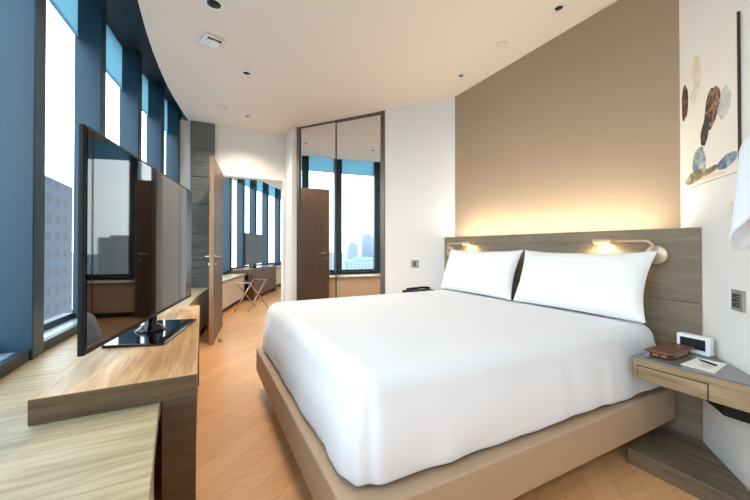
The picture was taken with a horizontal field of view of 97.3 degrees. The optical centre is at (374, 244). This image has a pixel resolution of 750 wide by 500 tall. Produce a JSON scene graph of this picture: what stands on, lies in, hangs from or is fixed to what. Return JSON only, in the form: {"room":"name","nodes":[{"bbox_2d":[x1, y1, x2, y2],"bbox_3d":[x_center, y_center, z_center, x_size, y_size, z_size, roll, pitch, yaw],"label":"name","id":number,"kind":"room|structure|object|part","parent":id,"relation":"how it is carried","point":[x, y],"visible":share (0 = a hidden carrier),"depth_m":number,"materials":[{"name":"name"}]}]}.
{"room":"hotel room","nodes":[
{"label":"hotel room","id":0,"kind":"room"},
{"bbox_2d":[180,120,284,232],"bbox_3d":[-1.014,-0.258,5.296,3.885,2.800,0.120,0,-1,-28],"label":"wall","id":1,"kind":"structure","parent":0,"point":[237,151],"depth_m":4.77,"materials":[{"name":"white paint"}]},
{"bbox_2d":[244,275,247,291],"bbox_3d":[-1.975,0.858,4.169,1.630,0.550,14.357,0,0,-13],"label":"wall","id":2,"kind":"structure","parent":0,"point":[245,277],"depth_m":8.01,"materials":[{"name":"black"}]},
{"bbox_2d":[0,350,28,378],"bbox_3d":[-1.576,-0.665,1.226,0.200,2.446,0.835,0,-1,-28],"label":"window","id":3,"kind":"structure","parent":2,"relation":"in","point":[9,362],"depth_m":1.48,"materials":[{"name":"blue metal"}]},
{"bbox_3d":[-1.593,0.535,1.261,0.088,0.046,0.680,0,-1,-28],"label":"sill","id":4,"kind":"part","parent":3,"relation":"part of","materials":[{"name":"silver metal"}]},
{"bbox_2d":[0,0,77,359],"bbox_3d":[-1.932,-0.659,1.970,0.203,2.446,0.892,0,-1,-24],"label":"window","id":5,"kind":"structure","parent":2,"relation":"in","point":[23,326],"depth_m":1.59,"materials":[{"name":"blue metal"}]},
{"bbox_3d":[-1.941,0.541,2.007,0.086,0.046,0.737,0,0,-23],"label":"sill","id":6,"kind":"part","parent":5,"relation":"part of","materials":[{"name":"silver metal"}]},
{"bbox_3d":[-1.950,0.521,2.003,0.190,0.086,0.737,0,0,-23],"label":"rail","id":7,"kind":"part","parent":5,"relation":"part of","materials":[{"name":"black metal"}]},
{"bbox_2d":[48,0,77,36],"bbox_3d":[-1.974,-1.677,2.011,0.016,0.403,0.717,0,0,-23],"label":"roller blind","id":8,"kind":"object","parent":5,"relation":"attached to","point":[67,9],"depth_m":2.23,"materials":[{"name":"blue fabric"}]},
{"bbox_2d":[72,0,121,317],"bbox_3d":[-2.241,-0.653,2.754,0.204,2.446,0.869,0,0,-21],"label":"window","id":9,"kind":"structure","parent":2,"relation":"in","point":[98,52],"depth_m":2.38,"materials":[{"name":"blue metal"}]},
{"bbox_2d":[106,24,121,88],"bbox_3d":[-2.281,-1.671,2.797,0.016,0.403,0.694,0,0,-20],"label":"roller blind","id":10,"kind":"object","parent":9,"relation":"attached to","point":[113,47],"depth_m":2.94,"materials":[{"name":"blue fabric"}]},
{"bbox_2d":[119,47,147,159],"bbox_3d":[-2.473,-0.647,3.457,0.203,2.446,0.687,0,0,-17],"label":"window","id":11,"kind":"structure","parent":2,"relation":"in","point":[134,91],"depth_m":3.16,"materials":[{"name":"blue metal"}]},
{"bbox_2d":[142,73,147,115],"bbox_3d":[-2.511,-1.665,3.502,0.016,0.403,0.512,0,0,-16],"label":"roller blind","id":12,"kind":"object","parent":11,"relation":"attached to","point":[144,80],"depth_m":3.66,"materials":[{"name":"blue fabric"}]},
{"bbox_2d":[146,80,167,172],"bbox_3d":[-2.627,-0.643,4.045,0.202,2.446,0.604,0,0,-14],"label":"window","id":13,"kind":"structure","parent":2,"relation":"in","point":[156,120],"depth_m":3.78,"materials":[{"name":"glass"}]},
{"bbox_2d":[164,100,167,131],"bbox_3d":[-2.662,-1.661,4.091,0.016,0.403,0.428,0,0,-13],"label":"roller blind","id":14,"kind":"object","parent":13,"relation":"attached to","point":[165,102],"depth_m":4.24,"materials":[{"name":"blue fabric"}]},
{"bbox_2d":[166,102,183,183],"bbox_3d":[-2.795,-0.637,4.785,0.201,2.446,0.986,0,0,-14],"label":"window","id":15,"kind":"structure","parent":2,"relation":"in","point":[174,113],"depth_m":4.32,"materials":[{"name":"blue metal"}]},
{"bbox_2d":[190,120,214,287],"bbox_3d":[-2.352,-0.540,4.500,0.295,2.244,0.048,0,-1,-28],"label":"wall panel","id":16,"kind":"object","parent":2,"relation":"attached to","point":[202,134],"depth_m":4.47,"materials":[{"name":"grey wood"}]},
{"bbox_2d":[205,156,222,343],"bbox_3d":[-1.992,0.067,4.151,0.158,2.117,0.934,0,0,-19],"label":"door","id":17,"kind":"structure","parent":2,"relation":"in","point":[215,264],"depth_m":3.88,"materials":[{"name":"brown wood"}]},
{"bbox_2d":[223,177,237,273],"bbox_3d":[-3.123,-0.617,7.217,0.200,2.446,0.794,0,0,-3],"label":"window","id":18,"kind":"structure","parent":2,"relation":"in","point":[227,182],"depth_m":6.82,"materials":[{"name":"blue metal"}]},
{"bbox_2d":[236,179,249,268],"bbox_3d":[-3.134,-0.611,7.965,0.200,2.446,0.777,0,0,0],"label":"window","id":19,"kind":"structure","parent":2,"relation":"in","point":[240,186],"depth_m":7.58,"materials":[{"name":"blue metal"}]},
{"bbox_2d":[245,179,249,187],"bbox_3d":[-3.159,-1.629,8.020,0.016,0.403,0.602,0,0,1],"label":"roller blind","id":20,"kind":"object","parent":19,"relation":"attached to","point":[247,182],"depth_m":8.16,"materials":[{"name":"blue fabric"}]},
{"bbox_2d":[249,180,262,266],"bbox_3d":[-3.106,-0.605,8.731,0.200,2.446,0.832,0,0,3],"label":"window","id":21,"kind":"structure","parent":2,"relation":"in","point":[255,185],"depth_m":8.32,"materials":[{"name":"blue metal"}]},
{"bbox_2d":[257,180,262,192],"bbox_3d":[-3.129,-1.623,8.787,0.016,0.403,0.657,0,0,4],"label":"roller blind","id":22,"kind":"object","parent":21,"relation":"attached to","point":[259,183],"depth_m":8.96,"materials":[{"name":"blue fabric"}]},
{"bbox_2d":[262,182,278,264],"bbox_3d":[-3.037,-0.599,9.546,0.200,2.446,0.879,0,0,6],"label":"window","id":23,"kind":"structure","parent":2,"relation":"in","point":[268,190],"depth_m":9.11,"materials":[{"name":"blue metal"}]},
{"bbox_2d":[269,185,274,196],"bbox_3d":[-3.057,-1.617,9.603,0.016,0.403,0.704,0,0,6],"label":"roller blind","id":24,"kind":"object","parent":23,"relation":"attached to","point":[271,189],"depth_m":9.70,"materials":[{"name":"blue fabric"}]},
{"bbox_2d":[274,188,280,264],"bbox_3d":[-2.932,-0.592,10.354,0.199,2.446,0.827,0,0,8],"label":"window","id":25,"kind":"structure","parent":2,"relation":"in","point":[277,199],"depth_m":9.95,"materials":[{"name":"blue metal"}]},
{"bbox_2d":[285,127,296,301],"bbox_3d":[-1.222,-0.261,4.879,0.120,2.800,0.425,0,-1,-28],"label":"wall","id":26,"kind":"structure","parent":0,"point":[291,136],"depth_m":4.70,"materials":[{"name":"white paint"}]},
{"bbox_2d":[223,173,284,301],"bbox_3d":[-1.802,0.072,4.880,0.901,2.134,0.142,0,-1,-28],"label":"door frame","id":27,"kind":"structure","parent":26,"relation":"attached to","point":[282,181],"depth_m":5.02,"materials":[{"name":"white paint"}]},
{"bbox_2d":[138,0,616,189],"bbox_3d":[-0.594,-1.718,4.596,4.000,0.130,13.670,0,-1,-28],"label":"ceiling","id":28,"kind":"structure","parent":0,"point":[310,62],"depth_m":2.85,"materials":[{"name":"beige paint"}]},
{"bbox_2d":[106,0,188,120],"bbox_3d":[-1.798,-1.797,4.222,1.991,0.258,14.355,0,0,-14],"label":"trim","id":29,"kind":"structure","parent":28,"relation":"attached to","point":[124,18],"depth_m":2.92,"materials":[{"name":"blue paint"}]},
{"bbox_2d":[200,33,224,49],"bbox_3d":[-1.333,-1.655,2.711,0.155,0.046,0.155,0,-1,-43],"label":"smoke detector","id":30,"kind":"object","parent":28,"relation":"attached to","point":[214,42],"visible":1,"depth_m":2.68,"materials":[{"name":"white plastic"}]},
{"bbox_2d":[204,0,223,10],"bbox_3d":[-1.124,-1.677,2.304,0.125,0.008,0.125,0,-1,-28],"label":"recessed light","id":31,"kind":"object","parent":28,"relation":"in","point":[217,5],"visible":1,"depth_m":2.31,"materials":[{"name":"white plastic"}]},
{"bbox_2d":[241,70,251,75],"bbox_3d":[-1.253,-1.670,3.218,0.094,0.008,0.094,0,-1,-28],"label":"recessed light","id":32,"kind":"object","parent":28,"relation":"in","point":[244,72],"visible":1,"depth_m":3.21,"materials":[{"name":"white plastic"}]},
{"bbox_2d":[553,4,564,11],"bbox_3d":[1.305,-1.677,2.342,0.075,0.008,0.075,0,-1,-28],"label":"recessed light","id":33,"kind":"object","parent":28,"relation":"in","point":[559,7],"visible":1,"depth_m":2.34,"materials":[{"name":"white plastic"}]},
{"bbox_2d":[729,136,749,249],"bbox_3d":[1.136,-0.838,0.907,0.218,1.706,0.222,0,-1,-28],"label":"pendant lamp","id":34,"kind":"object","parent":28,"relation":"hanging from","point":[739,239],"visible":1,"depth_m":0.94,"materials":[{"name":"white fabric"}]},
{"bbox_2d":[385,97,454,293],"bbox_3d":[0.544,-0.268,3.966,0.871,2.800,0.120,0,-1,25],"label":"wall","id":35,"kind":"structure","parent":0,"point":[419,138],"depth_m":3.92,"materials":[{"name":"white paint"}]},
{"bbox_2d":[411,260,418,267],"bbox_3d":[0.473,0.231,3.922,0.090,0.090,0.011,0,-1,25],"label":"wall switch","id":36,"kind":"object","parent":35,"relation":"attached to","point":[414,263],"visible":1,"depth_m":3.92,"materials":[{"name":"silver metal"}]},
{"bbox_2d":[154,286,700,499],"bbox_3d":[-0.900,1.196,4.533,4.580,0.120,13.884,0,-1,-28],"label":"floor","id":37,"kind":"structure","parent":0,"point":[244,452],"depth_m":1.77,"materials":[{"name":"brown wood"}]},
{"bbox_2d":[27,305,199,499],"bbox_3d":[-1.234,0.798,1.828,0.455,0.631,1.624,0,-1,-28],"label":"desk","id":38,"kind":"object","parent":37,"relation":"on","point":[101,380],"visible":0.97,"depth_m":1.19,"materials":[{"name":"brown wood"}]},
{"bbox_2d":[77,123,195,356],"bbox_3d":[-1.197,0.035,1.815,0.280,0.892,1.430,0,0,-16],"label":"television","id":39,"kind":"object","parent":38,"relation":"on","point":[135,220],"visible":1,"depth_m":1.45,"materials":[{"name":"black plastic"}]},
{"bbox_3d":[-0.716,0.834,1.208,0.106,0.550,0.044,0,-1,-28],"label":"panel","id":40,"kind":"part","parent":38,"relation":"part of","materials":[{"name":"brown wood"}]},
{"bbox_3d":[-1.049,0.808,1.928,0.015,0.475,0.503,0,-1,-28],"label":"drawer","id":41,"kind":"part","parent":38,"relation":"part of","materials":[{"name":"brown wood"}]},
{"bbox_3d":[-1.448,0.845,2.605,0.106,0.550,0.040,0,-1,-28],"label":"panel","id":42,"kind":"part","parent":38,"relation":"part of","materials":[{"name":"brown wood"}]},
{"bbox_2d":[151,472,153,499],"bbox_3d":[-0.135,0.839,-0.710,0.748,0.508,3.860,0,-1,-28],"label":"base cabinet","id":43,"kind":"object","parent":37,"relation":"on","point":[152,491],"visible":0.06,"depth_m":1.09,"materials":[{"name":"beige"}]},
{"bbox_2d":[0,287,208,499],"bbox_3d":[-0.954,0.578,1.050,0.958,0.040,7.750,0,-1,-28],"label":"window ledge","id":44,"kind":"object","parent":43,"relation":"on","point":[110,455],"visible":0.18,"depth_m":0.91,"materials":[{"name":"brown wood"}]},
{"bbox_2d":[192,291,208,331],"bbox_3d":[-2.186,0.873,3.462,0.608,0.508,2.183,0,0,-21],"label":"base cabinet","id":45,"kind":"object","parent":37,"relation":"on","point":[203,301],"visible":0.13,"depth_m":4.16,"materials":[{"name":"beige wood"}]},
{"bbox_2d":[206,277,243,324],"bbox_3d":[-2.717,0.890,5.646,0.479,0.508,2.099,0,0,-9],"label":"base cabinet","id":46,"kind":"object","parent":37,"relation":"on","point":[232,294],"visible":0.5,"depth_m":5.93,"materials":[{"name":"beige wood"}]},
{"bbox_3d":[-2.433,0.849,5.174,0.030,0.415,0.994,0,0,-12],"label":"door","id":47,"kind":"part","parent":46,"relation":"part of","materials":[{"name":"beige wood"}]},
{"bbox_3d":[-2.599,0.857,6.173,0.030,0.415,1.022,0,0,-7],"label":"door","id":48,"kind":"part","parent":46,"relation":"part of","materials":[{"name":"beige wood"}]},
{"bbox_2d":[234,279,267,312],"bbox_3d":[-2.173,0.891,5.814,0.304,0.511,0.578,0,0,13],"label":"luggage rack","id":49,"kind":"object","parent":37,"relation":"on","point":[251,280],"visible":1,"depth_m":5.77,"materials":[{"name":"brown wood"}]},
{"bbox_3d":[-2.310,0.893,5.844,0.022,0.508,0.568,0,0,13],"label":"leg","id":50,"kind":"part","parent":49,"relation":"part of","materials":[{"name":"brown metal"}]},
{"bbox_3d":[-2.285,0.893,5.844,0.022,0.508,0.568,0,0,13],"label":"leg","id":51,"kind":"part","parent":49,"relation":"part of","materials":[{"name":"brown metal"}]},
{"bbox_3d":[-2.060,0.892,5.784,0.022,0.508,0.568,0,0,13],"label":"leg","id":52,"kind":"part","parent":49,"relation":"part of","materials":[{"name":"brown wood"}]},
{"bbox_3d":[-2.035,0.892,5.784,0.022,0.508,0.568,0,0,13],"label":"leg","id":53,"kind":"part","parent":49,"relation":"part of","materials":[{"name":"brown metal"}]},
{"bbox_2d":[231,265,275,300],"bbox_3d":[-2.732,0.844,7.587,0.455,0.631,1.624,0,0,-1],"label":"desk","id":54,"kind":"object","parent":37,"relation":"on","point":[268,272],"visible":0.94,"depth_m":7.21,"materials":[{"name":"brown wood"}]},
{"bbox_3d":[-2.549,0.878,6.800,0.106,0.550,0.044,0,0,-1],"label":"panel","id":55,"kind":"part","parent":54,"relation":"part of","materials":[{"name":"brown wood"}]},
{"bbox_2d":[244,233,263,267],"bbox_3d":[-2.740,0.144,7.545,0.241,0.767,1.230,0,0,-1],"label":"television","id":56,"kind":"object","parent":54,"relation":"on","point":[253,243],"visible":0.98,"depth_m":7.42,"materials":[{"name":"black plastic"}]},
{"bbox_3d":[-2.514,0.849,7.086,0.015,0.475,0.503,0,0,-1],"label":"drawer","id":57,"kind":"part","parent":54,"relation":"part of","materials":[{"name":"brown wood"}]},
{"bbox_3d":[-2.521,0.853,7.592,0.015,0.475,0.503,0,0,-1],"label":"drawer","id":58,"kind":"part","parent":54,"relation":"part of","materials":[{"name":"brown wood"}]},
{"bbox_3d":[-2.529,0.857,8.099,0.015,0.475,0.503,0,0,-1],"label":"drawer","id":59,"kind":"part","parent":54,"relation":"part of","materials":[{"name":"brown wood"}]},
{"bbox_2d":[276,268,280,286],"bbox_3d":[-2.765,0.923,9.727,0.476,0.508,2.450,0,0,7],"label":"base cabinet","id":60,"kind":"object","parent":37,"relation":"on","point":[278,271],"visible":0.08,"depth_m":9.02,"materials":[{"name":"beige wood"}]},
{"bbox_2d":[223,265,280,283],"bbox_3d":[-2.723,0.633,7.867,0.837,0.040,6.723,0,0,0],"label":"window ledge","id":61,"kind":"object","parent":60,"relation":"on","point":[227,277],"visible":0.14,"depth_m":6.26,"materials":[{"name":"beige stone"}]},
{"bbox_2d":[297,111,384,300],"bbox_3d":[-0.463,-0.262,4.446,1.356,2.795,0.150,0,-1,25],"label":"wardrobe","id":62,"kind":"object","parent":37,"relation":"on","point":[341,163],"visible":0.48,"depth_m":4.40,"materials":[{"name":"clear mirror"}]},
{"bbox_3d":[-0.789,-0.268,4.552,0.589,2.745,0.010,0,-1,25],"label":"sliding door","id":63,"kind":"part","parent":62,"relation":"part of","materials":[{"name":"brown metal"}]},
{"bbox_2d":[300,123,335,299],"bbox_3d":[-0.792,-0.269,4.545,0.577,2.734,0.004,0,-1,25],"label":"mirror","id":64,"kind":"object","parent":62,"relation":"attached to","point":[318,143],"depth_m":4.54,"materials":[{"name":"mirror"}]},
{"bbox_3d":[-0.215,-0.270,4.299,0.664,2.745,0.010,0,-1,25],"label":"sliding door","id":65,"kind":"part","parent":62,"relation":"part of","materials":[{"name":"brown metal"}]},
{"bbox_2d":[337,115,379,297],"bbox_3d":[-0.218,-0.271,4.292,0.652,2.734,0.004,0,-1,25],"label":"mirror","id":66,"kind":"object","parent":62,"relation":"attached to","point":[358,137],"depth_m":4.29,"materials":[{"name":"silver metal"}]},
{"bbox_2d":[256,346,674,499],"bbox_3d":[0.360,0.850,2.195,1.940,0.534,1.873,0,-1,-28],"label":"bed","id":67,"kind":"object","parent":37,"relation":"on","point":[507,470],"visible":0.27,"depth_m":1.31,"materials":[{"name":"beige wood"}]},
{"bbox_2d":[262,289,659,485],"bbox_3d":[0.370,0.603,2.216,1.930,0.365,1.850,0,-1,-28],"label":"duvet","id":68,"kind":"object","parent":67,"relation":"on","point":[394,386],"visible":0.99,"depth_m":1.40,"materials":[{"name":"white fabric"}]},
{"bbox_2d":[440,249,522,299],"bbox_3d":[0.902,0.241,2.948,0.242,0.385,0.852,0,-1,-30],"label":"pillow","id":69,"kind":"object","parent":68,"relation":"on","point":[492,274],"visible":1,"depth_m":2.77,"materials":[{"name":"white fabric"}]},
{"bbox_2d":[513,250,656,322],"bbox_3d":[1.310,0.234,2.180,0.243,0.385,0.853,0,-1,-25],"label":"pillow","id":70,"kind":"object","parent":68,"relation":"on","point":[605,284],"visible":1,"depth_m":2.01,"materials":[{"name":"white fabric"}]},
{"bbox_2d":[628,427,749,499],"bbox_3d":[1.580,1.072,1.563,0.408,0.079,0.483,0,-1,-28],"label":"platform","id":71,"kind":"object","parent":37,"relation":"on","point":[685,462],"visible":1,"depth_m":1.55,"materials":[{"name":"brown wood"}]},
{"bbox_2d":[455,0,680,236],"bbox_3d":[1.418,-0.277,2.878,0.120,2.800,2.120,0,-1,-28],"label":"wall","id":72,"kind":"structure","parent":0,"point":[580,132],"depth_m":2.48,"materials":[{"name":"beige paint"}]},
{"bbox_2d":[679,0,749,490],"bbox_3d":[1.560,-0.290,1.214,0.120,2.800,1.600,0,-1,24],"label":"wall","id":73,"kind":"structure","parent":0,"point":[724,269],"depth_m":1.57,"materials":[{"name":"white paint"}]},
{"bbox_2d":[444,227,702,440],"bbox_3d":[1.306,0.519,2.697,0.150,1.205,2.085,0,-1,-28],"label":"headboard","id":74,"kind":"object","parent":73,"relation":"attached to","point":[672,298],"visible":0.38,"depth_m":1.89,"materials":[{"name":"brown wood"}]},
{"bbox_2d":[447,242,470,255],"bbox_3d":[0.842,0.051,3.353,0.059,0.152,0.382,0,-1,-26],"label":"reading lamp","id":75,"kind":"object","parent":74,"relation":"attached to","point":[449,248],"visible":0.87,"depth_m":3.44,"materials":[{"name":"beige metal"}]},
{"bbox_3d":[0.799,0.073,3.483,0.021,0.110,0.110,0,-1,-28],"label":"wall plate","id":76,"kind":"part","parent":75,"relation":"part of","materials":[{"name":"beige metal"}]},
{"bbox_2d":[592,239,668,263],"bbox_3d":[1.543,0.040,2.016,0.059,0.152,0.382,0,-1,-29],"label":"reading lamp","id":77,"kind":"object","parent":74,"relation":"attached to","point":[662,255],"visible":0.88,"depth_m":1.90,"materials":[{"name":"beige metal"}]},
{"bbox_3d":[1.553,0.017,1.989,0.041,0.091,0.228,0,-1,-28],"label":"arm","id":78,"kind":"part","parent":77,"relation":"part of","materials":[{"name":"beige metal"}]},
{"bbox_3d":[1.625,0.060,1.906,0.021,0.110,0.110,0,-1,-28],"label":"wall plate","id":79,"kind":"part","parent":77,"relation":"part of","materials":[{"name":"beige metal"}]},
{"bbox_2d":[632,351,749,423],"bbox_3d":[1.578,0.632,1.522,0.451,0.171,0.473,0,-1,-28],"label":"nightstand","id":80,"kind":"object","parent":74,"relation":"attached to","point":[727,390],"visible":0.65,"depth_m":1.42,"materials":[{"name":"brown wood"}]},
{"bbox_2d":[645,342,694,360],"bbox_3d":[1.451,0.527,1.623,0.250,0.038,0.104,0,-1,-28],"label":"box","id":81,"kind":"object","parent":80,"relation":"on","point":[670,351],"visible":1,"depth_m":1.59,"materials":[{"name":"brown"}]},
{"bbox_3d":[1.339,0.616,1.498,0.004,0.052,0.250,0,-1,-28],"label":"drawer","id":82,"kind":"part","parent":80,"relation":"part of","materials":[{"name":"brown wood"}]},
{"bbox_3d":[1.578,0.550,1.522,0.450,0.008,0.473,0,-1,-28],"label":"glass","id":83,"kind":"part","parent":80,"relation":"part of","materials":[{"name":"grey glass"}]},
{"bbox_2d":[677,332,713,356],"bbox_3d":[1.608,0.501,1.660,0.042,0.090,0.132,0,0,-22],"label":"clock radio","id":84,"kind":"object","parent":80,"relation":"on","point":[703,345],"visible":0.78,"depth_m":1.63,"materials":[{"name":"white plastic"}]},
{"bbox_2d":[681,358,726,373],"bbox_3d":[1.494,0.544,1.490,0.203,0.003,0.118,0,-1,-28],"label":"note card","id":85,"kind":"object","parent":80,"relation":"on","point":[694,363],"visible":1,"depth_m":1.48,"materials":[{"name":"white paper"}]},
{"bbox_2d":[698,359,716,365],"bbox_3d":[1.515,0.537,1.504,0.008,0.008,0.078,0,0,-2],"label":"pen","id":86,"kind":"object","parent":85,"relation":"on","point":[698,359],"visible":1,"depth_m":1.50,"materials":[{"name":"black plastic"}]},
{"bbox_3d":[0.458,0.622,3.677,0.428,0.105,0.499,0,-1,-28],"label":"shelf","id":87,"kind":"object","parent":74,"relation":"attached to","visible":0},
{"bbox_2d":[402,286,432,292],"bbox_3d":[0.466,0.510,3.547,0.320,0.114,0.140,0,-1,-28],"label":"telephone","id":88,"kind":"object","parent":87,"relation":"on","point":[426,288],"visible":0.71,"depth_m":3.52,"materials":[{"name":"black plastic"}]},
{"bbox_2d":[681,11,741,189],"bbox_3d":[1.690,-0.664,1.682,0.012,0.695,0.544,0,-1,24],"label":"painting","id":89,"kind":"object","parent":73,"relation":"attached to","point":[711,133],"visible":0.97,"depth_m":1.61,"materials":[{"name":"beige fabric"}]},
{"bbox_2d":[726,202,732,214],"bbox_3d":[1.612,-0.163,1.501,0.012,0.056,0.024,0,-1,24],"label":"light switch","id":90,"kind":"object","parent":73,"relation":"attached to","point":[729,204],"visible":0.91,"depth_m":1.49,"materials":[{"name":"white plastic"}]},
{"bbox_2d":[731,289,745,312],"bbox_3d":[1.591,0.247,1.447,0.012,0.092,0.086,0,-1,24],"label":"keypad","id":91,"kind":"object","parent":73,"relation":"attached to","point":[738,297],"visible":1,"depth_m":1.43,"materials":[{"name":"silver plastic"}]},
{"label":"outside","id":92,"kind":"structure","parent":0,"visible":0},
{"bbox_2d":[72,252,72,309],"bbox_3d":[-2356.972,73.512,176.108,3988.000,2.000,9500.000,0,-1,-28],"label":"ground","id":93,"kind":"structure","parent":92,"point":[72,252],"depth_m":690.25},
{"bbox_2d":[44,175,72,319],"bbox_3d":[-69.934,28.047,55.717,22.000,87.000,24.000,0,-1,-28],"label":"tower","id":94,"kind":"structure","parent":93,"relation":"on","point":[58,195],"depth_m":64.44,"materials":[{"name":"blue glass"}]}
]}

